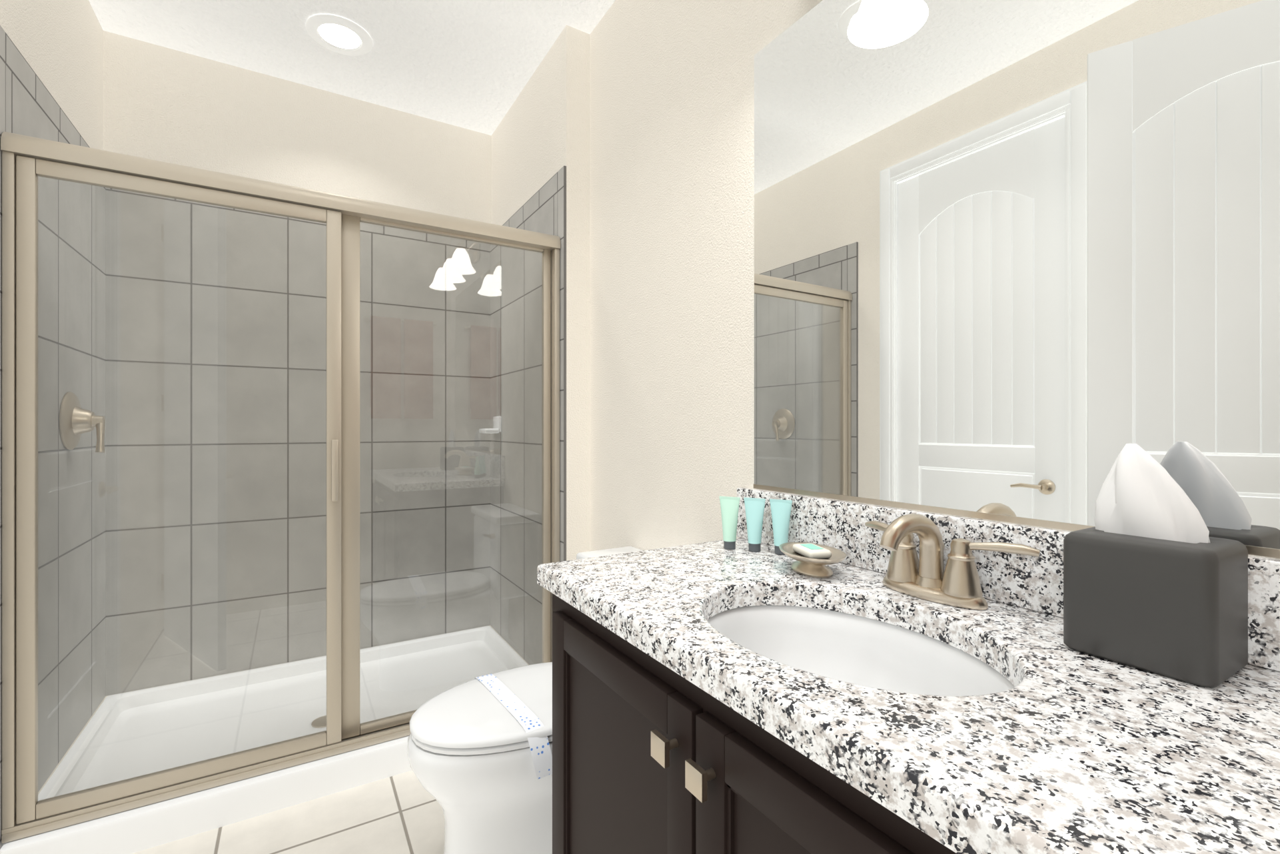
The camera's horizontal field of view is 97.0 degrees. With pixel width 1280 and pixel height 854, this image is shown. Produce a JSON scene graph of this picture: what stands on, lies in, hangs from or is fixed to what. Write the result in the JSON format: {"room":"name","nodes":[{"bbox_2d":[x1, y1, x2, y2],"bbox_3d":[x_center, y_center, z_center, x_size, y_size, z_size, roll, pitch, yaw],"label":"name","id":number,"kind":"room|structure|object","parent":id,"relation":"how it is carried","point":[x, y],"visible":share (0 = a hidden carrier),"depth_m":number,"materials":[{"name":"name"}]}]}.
{"room":"bathroom","nodes":[
{"label":"bathroom","id":0,"kind":"room"},
{"bbox_2d":[0,0,103,794],"bbox_3d":[-1.365,-0.205,0.854,0.140,2.750,3.440,0,0,-31],"label":"wall","id":1,"kind":"structure","parent":0,"point":[61,41],"depth_m":1.89,"materials":[{"name":"white paint"}]},
{"bbox_2d":[0,25,5,849],"bbox_3d":[-1.636,0.073,1.441,0.010,2.195,0.065,0,0,-31],"label":"tile trim","id":2,"kind":"object","parent":1,"relation":"attached to","point":[2,34],"depth_m":1.45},
{"bbox_2d":[5,63,105,792],"bbox_3d":[-1.893,0.062,1.864,0.010,2.015,0.925,0,0,-31],"label":"wall tile","id":3,"kind":"structure","parent":1,"relation":"attached to","point":[72,215],"depth_m":1.87,"materials":[{"name":"grey tile"}]},
{"bbox_2d":[59,391,105,452],"bbox_3d":[-1.860,-0.015,1.911,0.094,0.204,0.194,0,0,-31],"label":"shower valve","id":4,"kind":"object","parent":3,"relation":"attached to","point":[74,420],"visible":1,"depth_m":1.88,"materials":[{"name":"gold metal"}]},
{"bbox_2d":[5,33,105,189],"bbox_3d":[-1.893,-0.985,1.864,0.010,0.080,0.925,0,0,-31],"label":"trim","id":5,"kind":"structure","parent":1,"relation":"attached to","point":[16,62],"depth_m":1.67,"materials":[{"name":"grey tile"}]},
{"bbox_2d":[131,770,444,853],"bbox_3d":[-0.595,1.200,1.324,1.905,0.060,3.440,0,0,-31],"label":"floor","id":6,"kind":"structure","parent":0,"point":[396,814],"depth_m":1.65,"materials":[{"name":"tile"}]},
{"bbox_2d":[0,625,527,853],"bbox_3d":[-1.211,1.117,2.236,1.540,0.103,0.979,0,0,-31],"label":"shower pan","id":7,"kind":"object","parent":6,"relation":"on","point":[141,732],"depth_m":2.06,"materials":[{"name":"white ceramic"}]},
{"bbox_2d":[0,131,560,843],"bbox_3d":[-0.987,0.150,1.869,1.538,1.830,0.082,0,0,-31],"label":"shower door frame","id":8,"kind":"structure","parent":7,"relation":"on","point":[24,158],"depth_m":1.68,"materials":[{"name":"beige metal"}]},
{"bbox_2d":[407,546,642,853],"bbox_3d":[-0.240,0.791,1.587,0.770,0.756,0.450,0,0,-31],"label":"toilet","id":9,"kind":"object","parent":6,"relation":"on","point":[481,747],"visible":0.35,"depth_m":1.39,"materials":[{"name":"white ceramic"}]},
{"bbox_2d":[537,487,1279,853],"bbox_3d":[0.307,0.665,0.864,0.602,1.010,1.125,0,0,-31],"label":"vanity","id":10,"kind":"object","parent":6,"relation":"on","point":[708,697],"visible":0.96,"depth_m":0.69,"materials":[{"name":"white stone"}]},
{"bbox_2d":[719,496,740,549],"bbox_3d":[0.213,0.228,1.349,0.044,0.123,0.032,0,0,-3],"label":"tube","id":11,"kind":"object","parent":10,"relation":"on","point":[729,506],"visible":1,"depth_m":1.34,"materials":[{"name":"green plastic"}]},
{"bbox_2d":[743,497,765,552],"bbox_3d":[0.268,0.228,1.323,0.044,0.123,0.032,0,0,-3],"label":"tube","id":12,"kind":"object","parent":10,"relation":"on","point":[754,508],"visible":1,"depth_m":1.31,"materials":[{"name":"teal plastic"}]},
{"bbox_2d":[769,499,792,555],"bbox_3d":[0.322,0.228,1.296,0.044,0.123,0.032,0,0,-3],"label":"tube","id":13,"kind":"object","parent":10,"relation":"on","point":[780,509],"visible":0.89,"depth_m":1.29,"materials":[{"name":"teal plastic"}]},
{"bbox_2d":[778,542,846,578],"bbox_3d":[0.344,0.264,1.135,0.123,0.050,0.161,0,0,-31],"label":"soap dish","id":14,"kind":"object","parent":10,"relation":"on","point":[812,559],"visible":1,"depth_m":1.10,"materials":[{"name":"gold metal"}]},
{"bbox_2d":[864,513,1040,610],"bbox_3d":[0.462,0.217,0.950,0.170,0.145,0.306,0,0,-31],"label":"faucet","id":15,"kind":"object","parent":10,"relation":"on","point":[959,586],"visible":1,"depth_m":0.93,"materials":[{"name":"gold metal"}]},
{"bbox_2d":[1063,443,1248,687],"bbox_3d":[0.646,0.155,0.715,0.132,0.268,0.148,0,0,-31],"label":"tissue box","id":16,"kind":"object","parent":10,"relation":"on","point":[1147,588],"visible":1,"depth_m":0.68,"materials":[{"name":"grey plastic"}]},
{"bbox_2d":[103,30,491,700],"bbox_3d":[-1.503,-0.205,2.714,1.562,2.750,0.120,0,0,-31],"label":"wall","id":17,"kind":"structure","parent":0,"point":[160,103],"depth_m":2.57,"materials":[{"name":"white paint"}]},
{"bbox_2d":[105,189,490,696],"bbox_3d":[-1.469,0.062,2.659,1.542,2.015,0.010,0,0,-31],"label":"wall tile","id":18,"kind":"structure","parent":17,"relation":"attached to","point":[216,318],"depth_m":2.53,"materials":[{"name":"grey tile"}]},
{"bbox_2d":[479,416,501,433],"bbox_3d":[-0.770,-0.011,2.910,0.085,0.087,0.110,0,0,-31],"label":"soap holder","id":19,"kind":"object","parent":18,"relation":"attached to","point":[496,428],"visible":1,"depth_m":2.88,"materials":[{"name":"white ceramic"}]},
{"bbox_2d":[105,187,490,251],"bbox_3d":[-1.469,-0.985,2.659,1.542,0.080,0.010,0,0,-31],"label":"trim","id":20,"kind":"structure","parent":17,"relation":"attached to","point":[366,227],"depth_m":2.81,"materials":[{"name":"grey tile"}]},
{"bbox_2d":[88,0,615,135],"bbox_3d":[-0.595,-1.620,1.324,1.905,0.080,3.440,0,0,-31],"label":"ceiling","id":21,"kind":"structure","parent":0,"point":[464,64],"depth_m":2.31,"materials":[{"name":"white paint"}]},
{"bbox_2d":[305,13,373,55],"bbox_3d":[-1.209,-1.573,2.281,0.240,0.012,0.240,0,0,-31],"label":"ceiling light","id":22,"kind":"object","parent":21,"relation":"attached to","point":[337,34],"depth_m":2.27,"materials":[{"name":"white plastic"}]},
{"bbox_2d":[491,0,1279,664],"bbox_3d":[0.124,-0.205,1.762,0.222,2.750,3.440,0,0,-31],"label":"wall","id":23,"kind":"structure","parent":0,"point":[648,113],"depth_m":1.88,"materials":[{"name":"white paint"}]},
{"bbox_2d":[490,191,557,664],"bbox_3d":[-0.568,0.062,2.673,0.010,2.015,0.925,0,0,-31],"label":"wall tile","id":24,"kind":"structure","parent":23,"relation":"attached to","point":[516,274],"depth_m":2.68,"materials":[{"name":"grey tile"}]},
{"bbox_2d":[490,171,557,251],"bbox_3d":[-0.568,-0.985,2.673,0.010,0.080,0.925,0,0,-31],"label":"trim","id":25,"kind":"structure","parent":23,"relation":"attached to","point":[550,188],"depth_m":2.50,"materials":[{"name":"grey tile"}]},
{"bbox_2d":[557,165,566,561],"bbox_3d":[-0.310,0.073,2.250,0.010,2.195,0.065,0,0,-31],"label":"tile trim","id":26,"kind":"object","parent":23,"relation":"attached to","point":[562,173],"depth_m":2.23,"materials":[{"name":"grey tile"}]},
{"bbox_2d":[753,0,1279,559],"bbox_3d":[0.574,-0.401,0.998,0.008,1.118,1.075,0,0,-31],"label":"mirror","id":27,"kind":"object","parent":23,"relation":"attached to","point":[1003,248],"visible":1,"depth_m":0.92,"materials":[{"name":"clear glass"}]}
]}

